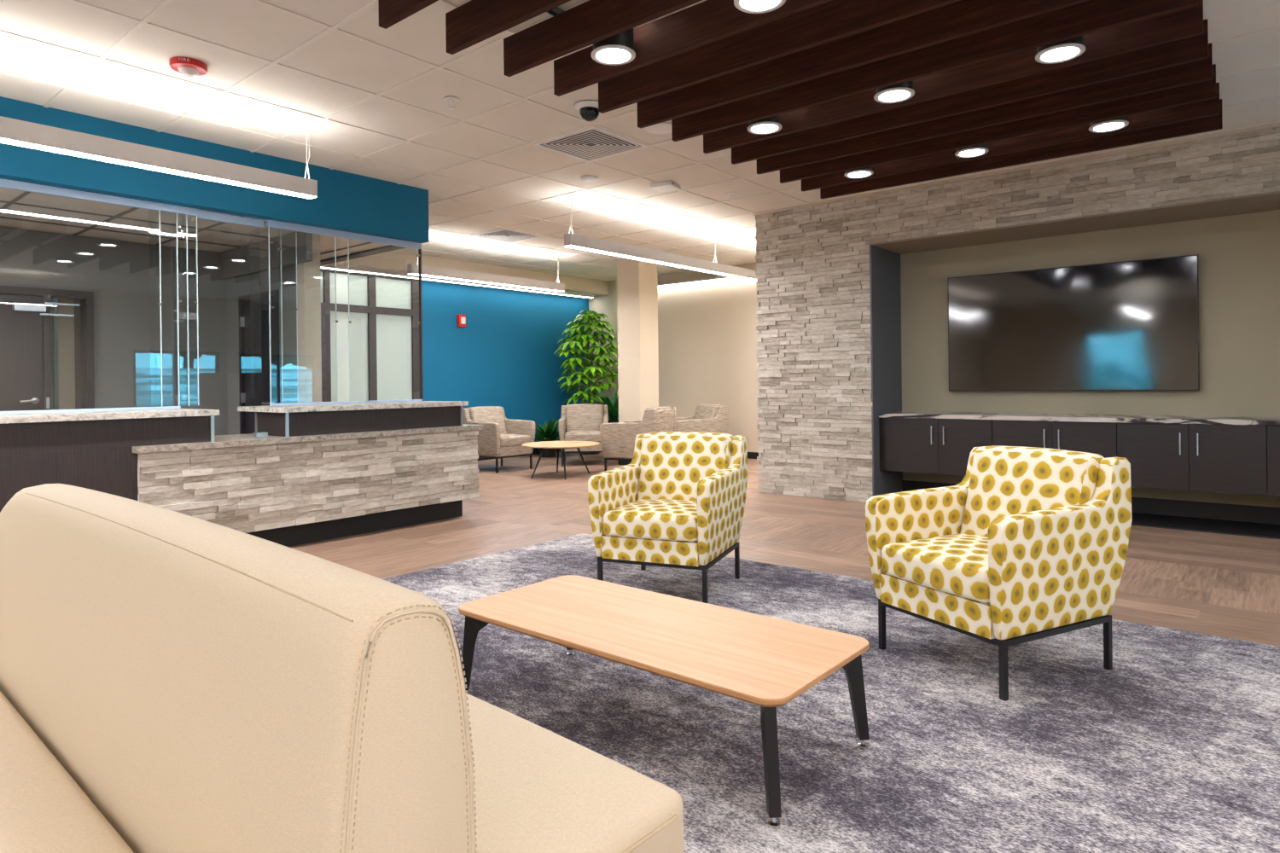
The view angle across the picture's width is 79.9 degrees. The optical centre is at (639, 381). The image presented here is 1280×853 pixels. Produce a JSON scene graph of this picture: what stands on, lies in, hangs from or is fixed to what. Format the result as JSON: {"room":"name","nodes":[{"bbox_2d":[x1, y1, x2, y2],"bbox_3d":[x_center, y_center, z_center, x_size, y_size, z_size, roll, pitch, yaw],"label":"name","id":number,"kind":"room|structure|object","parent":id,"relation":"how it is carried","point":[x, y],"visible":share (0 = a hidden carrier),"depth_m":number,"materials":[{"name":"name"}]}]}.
{"room":"lobby","nodes":[
{"label":"lobby","id":0,"kind":"room"},
{"bbox_2d":[53,298,75,409],"bbox_3d":[-4.952,0.008,6.582,0.120,2.400,0.115,-1,0,40],"label":"window","id":1,"kind":"structure","parent":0,"point":[63,326],"depth_m":6.54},
{"bbox_2d":[50,298,81,409],"bbox_3d":[-5.764,0.017,7.231,0.100,2.400,2.800,-1,0,40],"label":"window frame","id":2,"kind":"structure","parent":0,"point":[77,309],"depth_m":7.47,"materials":[{"name":"beige paint"}]},
{"bbox_2d":[0,226,227,436],"bbox_3d":[-4.716,-0.005,6.396,0.120,2.420,2.650,-1,0,40],"label":"wall","id":3,"kind":"structure","parent":0,"point":[125,275],"depth_m":6.71,"materials":[{"name":"beige paint"}]},
{"bbox_2d":[0,294,79,411],"bbox_3d":[-5.063,0.257,5.859,0.115,1.885,1.265,-1,0,40],"label":"door","id":4,"kind":"structure","parent":3,"relation":"in","point":[21,384],"depth_m":6.07,"materials":[{"name":"brown wood"}]},
{"bbox_2d":[0,285,94,410],"bbox_3d":[-5.098,0.229,5.923,0.170,1.960,1.430,-1,0,40],"label":"trim","id":5,"kind":"structure","parent":3,"relation":"attached to","point":[86,299],"depth_m":6.38,"materials":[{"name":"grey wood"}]},
{"bbox_2d":[0,187,389,260],"bbox_3d":[-4.941,-1.245,4.744,1.920,0.056,6.834,-1,0,40],"label":"ceiling","id":6,"kind":"structure","parent":0,"point":[327,243],"depth_m":6.01,"materials":[{"name":"tile"}]},
{"bbox_2d":[0,191,372,255],"bbox_3d":[-4.947,-1.213,4.627,1.780,0.010,6.645,-1,0,40],"label":"grid","id":7,"kind":"object","parent":6,"relation":"attached to","point":[25,194],"visible":0.54,"depth_m":5.95,"materials":[{"name":"beige paint"}]},
{"bbox_2d":[0,96,429,243],"bbox_3d":[-3.584,-1.449,4.788,0.120,0.458,5.234,-1,0,40],"label":"soffit","id":8,"kind":"structure","parent":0,"point":[345,201],"depth_m":5.40,"materials":[{"name":"teal paint"}]},
{"bbox_2d":[226,264,296,435],"bbox_3d":[-3.343,-0.021,6.864,1.400,2.420,0.120,-1,0,40],"label":"wall","id":9,"kind":"structure","parent":0,"point":[288,273],"depth_m":6.74,"materials":[{"name":"beige paint"}]},
{"bbox_2d":[239,296,275,434],"bbox_3d":[-3.401,0.215,6.834,0.675,1.930,0.104,-1,0,40],"label":"door","id":10,"kind":"structure","parent":9,"relation":"in","point":[255,321],"depth_m":6.87,"materials":[{"name":"brown wood"}]},
{"bbox_2d":[238,289,279,434],"bbox_3d":[-3.367,0.199,6.863,0.760,1.980,0.115,-1,0,40],"label":"trim","id":11,"kind":"structure","parent":9,"relation":"attached to","point":[274,293],"depth_m":6.92,"materials":[{"name":"brown wood"}]},
{"bbox_2d":[296,233,321,402],"bbox_3d":[-2.754,-0.028,6.377,0.130,2.420,0.140,-1,0,40],"label":"column","id":12,"kind":"structure","parent":9,"relation":"attached to","point":[308,273],"depth_m":6.33,"materials":[{"name":"paint"}]},
{"bbox_2d":[220,231,312,279],"bbox_3d":[-3.313,-1.104,6.719,1.650,0.255,0.050,-1,0,40],"label":"ceiling","id":13,"kind":"structure","parent":0,"point":[253,258],"depth_m":6.64,"materials":[{"name":"beige paint"}]},
{"bbox_2d":[320,244,390,261],"bbox_3d":[-2.735,-1.459,7.416,1.920,0.458,0.100,-1,0,40],"label":"wall","id":14,"kind":"structure","parent":0,"point":[390,245],"depth_m":7.32,"materials":[{"name":"paint"}]},
{"bbox_2d":[320,245,406,265],"bbox_3d":[-2.736,-1.224,7.412,1.920,0.012,0.108,-1,0,40],"label":"beam","id":15,"kind":"structure","parent":14,"relation":"attached to","point":[392,247],"depth_m":7.33,"materials":[{"name":"beige paint"}]},
{"bbox_2d":[328,250,608,296],"bbox_3d":[-2.500,-1.579,11.004,0.449,0.227,5.599,-1,0,40],"label":"ceiling","id":16,"kind":"structure","parent":0,"point":[388,261],"depth_m":10.76,"materials":[{"name":"paint"}]},
{"bbox_2d":[320,264,482,285],"bbox_3d":[-3.242,-1.432,10.192,0.080,0.050,2.800,-1,0,40],"label":"light","id":17,"kind":"object","parent":16,"relation":"attached to","point":[325,266],"visible":0.61,"depth_m":10.10,"materials":[{"name":"paint"}]},
{"bbox_2d":[481,283,593,298],"bbox_3d":[-1.569,-1.451,12.215,0.080,0.050,2.350,-1,0,40],"label":"light","id":18,"kind":"object","parent":16,"relation":"attached to","point":[567,293],"visible":0.89,"depth_m":12.14,"materials":[{"name":"paint"}]},
{"bbox_2d":[421,279,589,448],"bbox_3d":[-2.015,-0.262,12.044,0.150,2.870,3.400,-1,0,40],"label":"wall","id":19,"kind":"structure","parent":0,"point":[503,356],"depth_m":11.75,"materials":[{"name":"teal paint"}]},
{"bbox_2d":[616,257,658,423],"bbox_3d":[-0.023,-0.285,10.663,0.392,2.870,0.410,-1,0,40],"label":"column","id":20,"kind":"structure","parent":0,"point":[637,280],"depth_m":10.51,"materials":[{"name":"beige paint"}]},
{"bbox_2d":[0,0,1279,281],"bbox_3d":[-0.858,-1.747,3.028,13.150,0.086,15.800,-1,0,40],"label":"ceiling","id":21,"kind":"structure","parent":0,"point":[372,96],"depth_m":4.75,"materials":[{"name":"tile"}]},
{"bbox_2d":[0,116,317,198],"bbox_3d":[-3.809,-1.436,3.103,0.100,0.466,5.150,-1,0,40],"label":"pendant light","id":22,"kind":"object","parent":21,"relation":"hanging from","point":[13,131],"visible":1,"depth_m":4.31,"materials":[{"name":"paint"}]},
{"bbox_2d":[168,56,207,76],"bbox_3d":[-2.397,-1.659,4.061,0.176,0.065,0.176,-1,0,40],"label":"fire alarm strobe","id":23,"kind":"object","parent":21,"relation":"attached to","point":[188,66],"visible":1,"depth_m":4.02,"materials":[{"name":"red plastic"}]},
{"bbox_2d":[407,256,564,291],"bbox_3d":[-1.825,-1.457,9.520,0.100,0.472,2.410,-1,0,40],"label":"pendant light","id":24,"kind":"object","parent":21,"relation":"hanging from","point":[431,271],"visible":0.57,"depth_m":9.38,"materials":[{"name":"paint"}]},
{"bbox_2d":[407,273,564,291],"bbox_3d":[-1.823,-1.224,9.520,0.074,0.007,2.400,-1,0,40],"label":"diffuser","id":25,"kind":"object","parent":24,"relation":"attached to","point":[438,276],"depth_m":9.48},
{"bbox_2d":[471,228,543,242],"bbox_3d":[-1.536,-1.696,8.866,0.590,0.012,0.590,-1,0,40],"label":"ceiling vent","id":26,"kind":"object","parent":21,"relation":"in","point":[503,235],"visible":1,"depth_m":8.87,"materials":[{"name":"white plastic"}]},
{"bbox_2d":[546,6,564,16],"bbox_3d":[0.061,-1.696,4.021,0.030,0.036,5.600,-1,0,40],"label":"rail","id":27,"kind":"object","parent":21,"relation":"attached to","point":[556,10],"visible":0.02,"depth_m":3.47,"materials":[{"name":"metal"}]},
{"bbox_2d":[378,0,438,29],"bbox_3d":[-0.063,-1.587,2.367,2.646,0.176,0.034,-1,0,40],"label":"ceiling slat","id":28,"kind":"object","parent":27,"relation":"attached to","point":[391,12],"visible":1,"depth_m":3.12,"materials":[{"name":"brown wood"}]},
{"bbox_2d":[445,0,570,54],"bbox_3d":[0.152,-1.590,2.628,2.646,0.176,0.034,-1,0,40],"label":"ceiling slat","id":29,"kind":"object","parent":27,"relation":"attached to","point":[473,22],"visible":1,"depth_m":3.28,"materials":[{"name":"brown wood"}]},
{"bbox_2d":[598,0,961,113],"bbox_3d":[0.798,-1.597,3.409,2.646,0.176,0.034,-1,0,40],"label":"ceiling slat","id":30,"kind":"object","parent":27,"relation":"attached to","point":[834,20],"visible":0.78,"depth_m":3.59,"materials":[{"name":"brown wood"}]},
{"bbox_2d":[637,0,1089,128],"bbox_3d":[1.014,-1.600,3.670,2.646,0.176,0.034,-1,0,40],"label":"ceiling slat","id":31,"kind":"object","parent":27,"relation":"attached to","point":[962,18],"visible":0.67,"depth_m":3.66,"materials":[{"name":"brown wood"}]},
{"bbox_2d":[671,0,1197,141],"bbox_3d":[1.229,-1.602,3.930,2.646,0.176,0.034,-1,0,40],"label":"ceiling slat","id":32,"kind":"object","parent":27,"relation":"attached to","point":[1090,16],"visible":0.73,"depth_m":3.72,"materials":[{"name":"brown wood"}]},
{"bbox_2d":[703,0,1203,153],"bbox_3d":[1.444,-1.605,4.191,2.646,0.176,0.034,-1,0,40],"label":"ceiling slat","id":33,"kind":"object","parent":27,"relation":"attached to","point":[1185,23],"visible":0.58,"depth_m":3.92,"materials":[{"name":"brown wood"}]},
{"bbox_2d":[731,18,1208,164],"bbox_3d":[1.660,-1.607,4.451,2.646,0.176,0.034,-1,0,40],"label":"ceiling slat","id":34,"kind":"object","parent":27,"relation":"attached to","point":[1192,49],"visible":0.79,"depth_m":4.20,"materials":[{"name":"brown wood"}]},
{"bbox_2d":[756,42,1212,174],"bbox_3d":[1.875,-1.610,4.712,2.646,0.176,0.034,-1,0,40],"label":"ceiling slat","id":35,"kind":"object","parent":27,"relation":"attached to","point":[1199,71],"visible":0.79,"depth_m":4.47,"materials":[{"name":"brown wood"}]},
{"bbox_2d":[779,64,1215,183],"bbox_3d":[2.091,-1.612,4.972,2.646,0.176,0.034,-1,0,40],"label":"ceiling slat","id":36,"kind":"object","parent":27,"relation":"attached to","point":[1205,90],"visible":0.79,"depth_m":4.74,"materials":[{"name":"brown wood"}]},
{"bbox_2d":[801,82,1219,191],"bbox_3d":[2.306,-1.615,5.233,2.646,0.176,0.034,-1,0,40],"label":"ceiling slat","id":37,"kind":"object","parent":27,"relation":"attached to","point":[1208,107],"visible":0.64,"depth_m":5.00,"materials":[{"name":"brown wood"}]},
{"bbox_2d":[820,98,1222,198],"bbox_3d":[2.521,-1.617,5.493,2.646,0.176,0.034,-1,0,40],"label":"ceiling slat","id":38,"kind":"object","parent":27,"relation":"attached to","point":[1212,123],"visible":0.64,"depth_m":5.29,"materials":[{"name":"brown wood"}]},
{"bbox_2d":[573,100,599,122],"bbox_3d":[-0.313,-1.664,4.745,0.200,0.092,0.200,-1,0,40],"label":"security camera","id":39,"kind":"object","parent":21,"relation":"attached to","point":[588,110],"visible":0.84,"depth_m":4.70,"materials":[{"name":"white plastic"}]},
{"bbox_2d":[532,125,648,162],"bbox_3d":[-0.352,-1.710,5.514,0.590,0.012,0.590,-1,0,40],"label":"ceiling vent","id":40,"kind":"object","parent":21,"relation":"in","point":[590,143],"visible":1,"depth_m":5.51,"materials":[{"name":"white plastic"}]},
{"bbox_2d":[590,28,635,65],"bbox_3d":[-0.123,-1.579,3.514,0.206,0.169,0.206,-1,0,40],"label":"recessed light","id":41,"kind":"object","parent":21,"relation":"in","point":[617,49],"visible":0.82,"depth_m":3.48,"materials":[{"name":"paint"}]},
{"bbox_2d":[645,122,671,133],"bbox_3d":[0.143,-1.712,5.172,0.220,0.008,0.220,-1,0,40],"label":"ceiling speaker","id":42,"kind":"object","parent":21,"relation":"attached to","point":[661,128],"visible":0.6,"depth_m":5.16,"materials":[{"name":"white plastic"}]},
{"bbox_2d":[564,192,756,281],"bbox_3d":[0.705,-1.483,8.563,0.100,0.478,4.282,-1,0,40],"label":"pendant light","id":43,"kind":"object","parent":21,"relation":"hanging from","point":[573,241],"visible":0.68,"depth_m":7.80,"materials":[{"name":"paint"}]},
{"bbox_2d":[566,245,756,281],"bbox_3d":[0.708,-1.247,8.563,0.074,0.007,4.270,-1,0,40],"label":"diffuser","id":44,"kind":"object","parent":43,"relation":"attached to","point":[591,248],"depth_m":7.96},
{"bbox_2d":[650,180,680,192],"bbox_3d":[0.223,-1.700,6.664,0.201,0.032,0.200,-1,0,28],"label":"wireless access point","id":45,"kind":"object","parent":21,"relation":"attached to","point":[664,186],"visible":1,"depth_m":6.62,"materials":[{"name":"white plastic"}]},
{"bbox_2d":[733,0,785,13],"bbox_3d":[0.474,-1.586,3.020,0.206,0.169,0.206,-1,0,40],"label":"recessed light","id":46,"kind":"object","parent":21,"relation":"in","point":[747,6],"visible":1,"depth_m":3.07,"materials":[{"name":"paint"}]},
{"bbox_2d":[747,114,782,134],"bbox_3d":[0.741,-1.589,4.553,0.206,0.169,0.206,-1,0,40],"label":"recessed light","id":47,"kind":"object","parent":21,"relation":"in","point":[771,125],"visible":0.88,"depth_m":4.53,"materials":[{"name":"paint"}]},
{"bbox_2d":[844,165,873,178],"bbox_3d":[1.602,-1.599,5.596,0.206,0.169,0.206,-1,0,40],"label":"recessed light","id":48,"kind":"object","parent":21,"relation":"in","point":[864,171],"visible":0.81,"depth_m":5.59,"materials":[{"name":"paint"}]},
{"bbox_2d":[873,80,914,103],"bbox_3d":[1.347,-1.596,4.052,0.206,0.169,0.206,-1,0,40],"label":"recessed light","id":49,"kind":"object","parent":21,"relation":"in","point":[902,91],"visible":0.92,"depth_m":4.03,"materials":[{"name":"paint"}]},
{"bbox_2d":[954,143,989,157],"bbox_3d":[2.208,-1.606,5.094,0.206,0.169,0.206,-1,0,40],"label":"recessed light","id":50,"kind":"object","parent":21,"relation":"in","point":[978,150],"visible":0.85,"depth_m":5.08,"materials":[{"name":"paint"}]},
{"bbox_2d":[1035,35,1085,63],"bbox_3d":[1.950,-1.603,3.553,0.206,0.169,0.206,-1,0,40],"label":"recessed light","id":51,"kind":"object","parent":21,"relation":"in","point":[1065,50],"visible":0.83,"depth_m":3.54,"materials":[{"name":"paint"}]},
{"bbox_2d":[1088,116,1128,133],"bbox_3d":[2.814,-1.613,4.593,0.206,0.169,0.206,-1,0,40],"label":"recessed light","id":52,"kind":"object","parent":21,"relation":"in","point":[1112,125],"visible":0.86,"depth_m":4.59,"materials":[{"name":"paint"}]},
{"bbox_3d":[1.564,-1.713,2.778,0.030,0.037,5.600,-1,0,40],"label":"rail","id":53,"kind":"object","parent":21,"relation":"attached to","visible":0},
{"bbox_2d":[503,0,702,76],"bbox_3d":[0.367,-1.592,2.888,2.646,0.176,0.034,-1,0,40],"label":"ceiling slat","id":54,"kind":"object","parent":53,"relation":"attached to","point":[590,22],"visible":1,"depth_m":3.40,"materials":[{"name":"brown wood"}]},
{"bbox_2d":[553,0,832,96],"bbox_3d":[0.583,-1.595,3.149,2.646,0.176,0.034,-1,0,40],"label":"ceiling slat","id":55,"kind":"object","parent":53,"relation":"attached to","point":[708,21],"visible":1,"depth_m":3.48,"materials":[{"name":"brown wood"}]},
{"bbox_2d":[588,262,759,452],"bbox_3d":[1.139,-0.298,11.739,5.400,2.870,0.150,-1,0,40],"label":"wall","id":56,"kind":"structure","parent":0,"point":[707,338],"depth_m":11.75,"materials":[{"name":"beige paint"}]},
{"bbox_2d":[288,452,1279,646],"bbox_3d":[-0.811,1.160,3.083,13.200,0.001,15.900,-1,0,40],"label":"floor","id":57,"kind":"structure","parent":0,"point":[1217,584],"depth_m":5.32,"materials":[{"name":"brown wood"}]},
{"bbox_2d":[131,430,479,546],"bbox_3d":[-3.264,0.812,4.734,0.481,0.752,5.325,-1,0,40],"label":"reception desk","id":58,"kind":"object","parent":57,"relation":"on","point":[288,494],"visible":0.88,"depth_m":5.54,"materials":[{"name":"stone"}]},
{"bbox_2d":[0,408,219,512],"bbox_3d":[-4.056,0.614,3.976,0.710,0.834,3.250,-1,0,40],"label":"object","id":59,"kind":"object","parent":58,"relation":"on","point":[88,450],"depth_m":4.48,"materials":[{"name":"wood"}]},
{"bbox_2d":[0,178,198,414],"bbox_3d":[-4.357,-0.505,4.272,0.450,1.410,3.340,-1,0,40],"label":"glass screen","id":60,"kind":"object","parent":59,"relation":"on","point":[4,183],"visible":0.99,"depth_m":5.15,"materials":[{"name":"silver metal"}]},
{"bbox_2d":[0,408,219,424],"bbox_3d":[-4.061,0.215,3.976,0.710,0.036,3.250,-1,0,40],"label":"countertop","id":61,"kind":"structure","parent":59,"relation":"on","point":[87,416],"depth_m":4.57,"materials":[{"name":"grey stone"}]},
{"bbox_2d":[131,424,483,453],"bbox_3d":[-2.473,0.407,5.854,0.720,0.038,2.635,-1,0,40],"label":"countertop","id":62,"kind":"structure","parent":58,"relation":"on","point":[233,440],"depth_m":5.37,"materials":[{"name":"beige stone"}]},
{"bbox_2d":[197,209,267,437],"bbox_3d":[-2.857,-0.418,5.511,0.420,1.619,0.470,-1,0,40],"label":"glass screen","id":63,"kind":"object","parent":62,"relation":"on","point":[204,215],"visible":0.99,"depth_m":5.60,"materials":[{"name":"silver metal"}]},
{"bbox_2d":[237,401,468,436],"bbox_3d":[-2.254,0.280,6.161,0.710,0.208,1.600,-1,0,40],"label":"countertop","id":64,"kind":"structure","parent":62,"relation":"on","point":[282,421],"depth_m":5.79,"materials":[{"name":"stone"}]},
{"bbox_2d":[266,219,423,406],"bbox_3d":[-2.510,-0.527,6.423,0.355,1.410,1.359,-1,0,40],"label":"glass screen","id":65,"kind":"object","parent":64,"relation":"on","point":[270,224],"visible":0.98,"depth_m":6.22,"materials":[{"name":"silver metal"}]},
{"bbox_2d":[463,406,535,473],"bbox_3d":[-1.902,0.752,10.242,0.757,0.840,0.681,-1,0,40],"label":"lounge armchair","id":66,"kind":"object","parent":57,"relation":"on","point":[501,437],"visible":0.77,"depth_m":10.12,"materials":[{"name":"beige fabric"}]},
{"bbox_2d":[467,406,507,434],"bbox_3d":[-2.067,0.549,10.377,0.242,0.430,0.547,-1,0,40],"label":"cushion","id":67,"kind":"object","parent":66,"relation":"on","point":[485,414],"depth_m":10.36,"materials":[{"name":"beige fabric"}]},
{"bbox_2d":[500,434,530,447],"bbox_3d":[-1.828,0.770,10.181,0.562,0.149,0.533,-1,0,40],"label":"seat cushion","id":68,"kind":"object","parent":66,"relation":"on","point":[506,440],"depth_m":10.00,"materials":[{"name":"beige fabric"}]},
{"bbox_2d":[534,418,559,457],"bbox_3d":[-1.436,0.860,11.897,0.906,0.614,0.828,-1,0,40],"label":"plant","id":69,"kind":"object","parent":57,"relation":"on","point":[549,433],"visible":0.61,"depth_m":11.82,"materials":[{"name":"green plant"}]},
{"bbox_2d":[521,441,599,479],"bbox_3d":[-0.978,0.965,9.460,0.960,0.401,0.960,-1,0,40],"label":"round coffee table","id":70,"kind":"object","parent":57,"relation":"on","point":[557,445],"visible":1,"depth_m":9.30,"materials":[{"name":"brown wood"}]},
{"bbox_2d":[558,403,608,466],"bbox_3d":[-0.788,0.739,10.816,0.681,0.840,0.757,-1,0,-2],"label":"lounge armchair","id":71,"kind":"object","parent":57,"relation":"on","point":[581,421],"visible":0.71,"depth_m":10.92,"materials":[{"name":"beige fabric"}]},
{"bbox_2d":[564,430,600,442],"bbox_3d":[-0.784,0.758,10.720,0.533,0.149,0.562,-1,0,-2],"label":"seat cushion","id":72,"kind":"object","parent":71,"relation":"on","point":[569,435],"depth_m":10.45,"materials":[{"name":"beige fabric"}]},
{"bbox_2d":[565,403,603,432],"bbox_3d":[-0.799,0.534,11.026,0.547,0.430,0.242,-1,0,-2],"label":"cushion","id":73,"kind":"object","parent":71,"relation":"on","point":[581,416],"depth_m":10.96,"materials":[{"name":"beige fabric"}]},
{"bbox_2d":[553,309,618,454],"bbox_3d":[-0.813,-0.002,12.268,1.093,2.323,1.297,-1,0,40],"label":"plant","id":74,"kind":"object","parent":57,"relation":"on","point":[587,316],"visible":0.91,"depth_m":12.14,"materials":[{"name":"green plant"}]},
{"bbox_2d":[588,388,618,423],"bbox_3d":[-0.415,0.612,11.738,1.032,1.086,0.741,-1,0,-36],"label":"plant","id":75,"kind":"object","parent":57,"relation":"on","point":[613,404],"visible":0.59,"depth_m":11.56,"materials":[{"name":"green plant"}]},
{"bbox_2d":[599,406,676,471],"bbox_3d":[-0.008,0.730,9.610,0.757,0.840,0.681,-1,0,27],"label":"lounge armchair","id":76,"kind":"object","parent":57,"relation":"on","point":[618,440],"visible":0.58,"depth_m":9.37,"materials":[{"name":"beige fabric"}]},
{"bbox_2d":[641,406,670,422],"bbox_3d":[0.178,0.523,9.516,0.242,0.430,0.547,-1,0,27],"label":"cushion","id":77,"kind":"object","parent":76,"relation":"on","point":[663,413],"depth_m":9.39,"materials":[{"name":"beige fabric"}]},
{"bbox_2d":[675,403,727,433],"bbox_3d":[0.696,0.722,10.307,0.757,0.840,0.681,-1,0,-22],"label":"lounge armchair","id":78,"kind":"object","parent":57,"relation":"on","point":[707,417],"visible":0.44,"depth_m":10.10,"materials":[{"name":"beige fabric"}]},
{"bbox_2d":[692,403,720,419],"bbox_3d":[0.888,0.515,10.388,0.242,0.430,0.547,-1,0,-22],"label":"cushion","id":79,"kind":"object","parent":78,"relation":"on","point":[702,410],"depth_m":10.28,"materials":[{"name":"beige fabric"}]},
{"bbox_2d":[383,533,1279,852],"bbox_3d":[0.116,1.144,0.936,7.035,0.008,6.773,-1,0,40],"label":"carpet","id":80,"kind":"object","parent":57,"relation":"on","point":[1174,747],"visible":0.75,"depth_m":2.51,"materials":[{"name":"grey carpet"}]},
{"bbox_2d":[0,483,683,852],"bbox_3d":[-1.074,0.711,1.643,2.085,0.886,1.224,-1,0,41],"label":"sofa","id":81,"kind":"object","parent":80,"relation":"on","point":[171,682],"visible":1,"depth_m":1.23,"materials":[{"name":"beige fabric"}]},
{"bbox_2d":[458,575,869,829],"bbox_3d":[0.025,0.975,2.576,1.348,0.332,0.604,-1,0,40],"label":"coffee table","id":82,"kind":"object","parent":80,"relation":"on","point":[765,662],"visible":0.86,"depth_m":2.40,"materials":[{"name":"brown wood"}]},
{"bbox_2d":[587,431,747,604],"bbox_3d":[0.180,0.719,4.271,0.681,0.840,0.757,-1,0,23],"label":"armchair","id":83,"kind":"object","parent":80,"relation":"on","point":[679,502],"visible":1,"depth_m":4.11,"materials":[{"name":"yellow fabric"}]},
{"bbox_2d":[602,499,698,542],"bbox_3d":[0.143,0.738,4.182,0.533,0.149,0.562,-1,0,23],"label":"seat cushion","id":84,"kind":"object","parent":83,"relation":"on","point":[625,520],"depth_m":3.97,"materials":[{"name":"yellow fabric"}]},
{"bbox_2d":[636,431,733,500],"bbox_3d":[0.259,0.513,4.464,0.547,0.430,0.242,-1,0,23],"label":"cushion","id":85,"kind":"object","parent":83,"relation":"on","point":[671,465],"depth_m":4.41,"materials":[{"name":"yellow fabric"}]},
{"bbox_2d":[865,445,1132,701],"bbox_3d":[1.442,0.704,3.119,0.757,0.840,0.681,-1,0,-27],"label":"armchair","id":86,"kind":"object","parent":80,"relation":"on","point":[1031,544],"visible":1,"depth_m":2.95,"materials":[{"name":"yellow fabric"}]},
{"bbox_2d":[881,533,989,604],"bbox_3d":[1.357,0.724,3.075,0.562,0.149,0.533,-1,0,-27],"label":"seat cushion","id":87,"kind":"object","parent":86,"relation":"on","point":[953,567],"depth_m":2.98,"materials":[{"name":"yellow fabric"}]},
{"bbox_2d":[960,445,1104,536],"bbox_3d":[1.628,0.497,3.214,0.242,0.430,0.547,-1,0,-27],"label":"cushion","id":88,"kind":"object","parent":86,"relation":"on","point":[1003,481],"depth_m":3.18,"materials":[{"name":"yellow fabric"}]},
{"bbox_2d":[759,245,902,495],"bbox_3d":[1.981,-0.308,7.834,1.221,2.870,0.895,-1,0,40],"label":"wall","id":89,"kind":"structure","parent":0,"point":[887,296],"depth_m":7.35,"materials":[{"name":"grey paint"}]},
{"bbox_2d":[755,126,1279,502],"bbox_3d":[3.634,-0.315,6.439,5.601,2.843,0.938,-1,0,40],"label":"stone wall","id":90,"kind":"structure","parent":0,"point":[809,250],"depth_m":7.20,"materials":[{"name":"beige stone"}]},
{"bbox_2d":[869,244,875,496],"bbox_3d":[2.156,-0.075,7.088,0.016,2.399,0.036,-1,0,40],"label":"trim","id":91,"kind":"structure","parent":90,"relation":"attached to","point":[870,246],"depth_m":7.08,"materials":[{"name":"grey paint"}]},
{"bbox_2d":[875,136,1279,254],"bbox_3d":[3.961,-1.529,6.186,3.952,0.475,0.895,-1,0,40],"label":"wall","id":92,"kind":"structure","parent":0,"point":[1266,203],"depth_m":6.25,"materials":[{"name":"beige paint"}]},
{"bbox_2d":[753,122,1279,215],"bbox_3d":[3.336,-1.746,6.093,5.593,0.024,0.042,-1,0,40],"label":"trim","id":93,"kind":"structure","parent":92,"relation":"attached to","point":[1276,125],"depth_m":6.16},
{"bbox_2d":[870,191,1279,245],"bbox_3d":[3.666,-1.289,5.827,3.952,0.014,0.038,-1,0,40],"label":"trim","id":94,"kind":"structure","parent":92,"relation":"attached to","point":[1276,192],"depth_m":5.94,"materials":[{"name":"beige paint"}]},
{"bbox_2d":[900,209,1279,507],"bbox_3d":[4.199,-0.096,6.454,3.952,2.395,0.200,-1,0,40],"label":"wall","id":95,"kind":"structure","parent":0,"point":[1239,255],"depth_m":6.26,"materials":[{"name":"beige paint"}]},
{"bbox_2d":[879,417,992,476],"bbox_3d":[2.809,0.577,7.077,0.992,0.500,0.617,-1,0,40],"label":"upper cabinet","id":96,"kind":"object","parent":95,"relation":"attached to","point":[922,445],"visible":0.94,"depth_m":6.88,"materials":[{"name":"brown laminate"}]},
{"bbox_2d":[992,419,1117,458],"bbox_3d":[3.544,0.569,6.469,0.907,0.500,0.617,-1,0,40],"label":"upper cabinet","id":97,"kind":"object","parent":95,"relation":"attached to","point":[1094,438],"visible":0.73,"depth_m":6.22,"materials":[{"name":"brown laminate"}]},
{"bbox_2d":[947,254,1199,391],"bbox_3d":[3.698,-0.460,6.688,1.930,1.080,0.071,-1,0,40],"label":"television","id":98,"kind":"object","parent":95,"relation":"attached to","point":[1133,325],"visible":1,"depth_m":6.58,"materials":[{"name":"black glass"}]},
{"bbox_2d":[901,480,1279,524],"bbox_3d":[4.143,1.032,6.371,3.952,0.140,0.015,-1,0,40],"label":"baseboard","id":99,"kind":"structure","parent":95,"relation":"attached to","point":[1154,506],"depth_m":6.11,"materials":[{"name":"wood"}]},
{"bbox_2d":[1117,422,1267,496],"bbox_3d":[4.244,0.561,5.890,0.902,0.500,0.617,-1,0,40],"label":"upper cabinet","id":100,"kind":"object","parent":95,"relation":"attached to","point":[1229,459],"visible":0.96,"depth_m":5.65,"materials":[{"name":"brown laminate"}]},
{"bbox_2d":[1267,425,1279,497],"bbox_3d":[4.942,0.552,5.313,0.901,0.500,0.617,-1,0,40],"label":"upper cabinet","id":101,"kind":"object","parent":95,"relation":"attached to","point":[1273,432],"visible":0.9,"depth_m":5.37,"materials":[{"name":"brown laminate"}]},
{"bbox_2d":[878,411,1279,425],"bbox_3d":[3.941,0.296,6.136,3.930,0.035,0.621,-1,0,40],"label":"countertop","id":102,"kind":"structure","parent":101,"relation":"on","point":[971,416],"depth_m":6.13,"materials":[{"name":"white stone"}]},
{"bbox_2d":[1131,512,1279,539],"bbox_3d":[3.951,1.098,6.138,3.952,0.012,0.590,-1,0,40],"label":"baseboard","id":103,"kind":"structure","parent":0,"point":[1230,527],"depth_m":5.79,"materials":[{"name":"wood"}]},
{"bbox_3d":[-3.643,-1.573,10.094,0.150,0.210,1.660,-1,0,40],"label":"wall","id":104,"kind":"structure","parent":0,"visible":0},
{"bbox_2d":[320,268,419,401],"bbox_3d":[-3.607,-0.138,10.078,0.100,2.660,1.660,-1,0,40],"label":"window","id":105,"kind":"structure","parent":104,"relation":"in","point":[384,310],"depth_m":10.10,"materials":[{"name":"white glass"}]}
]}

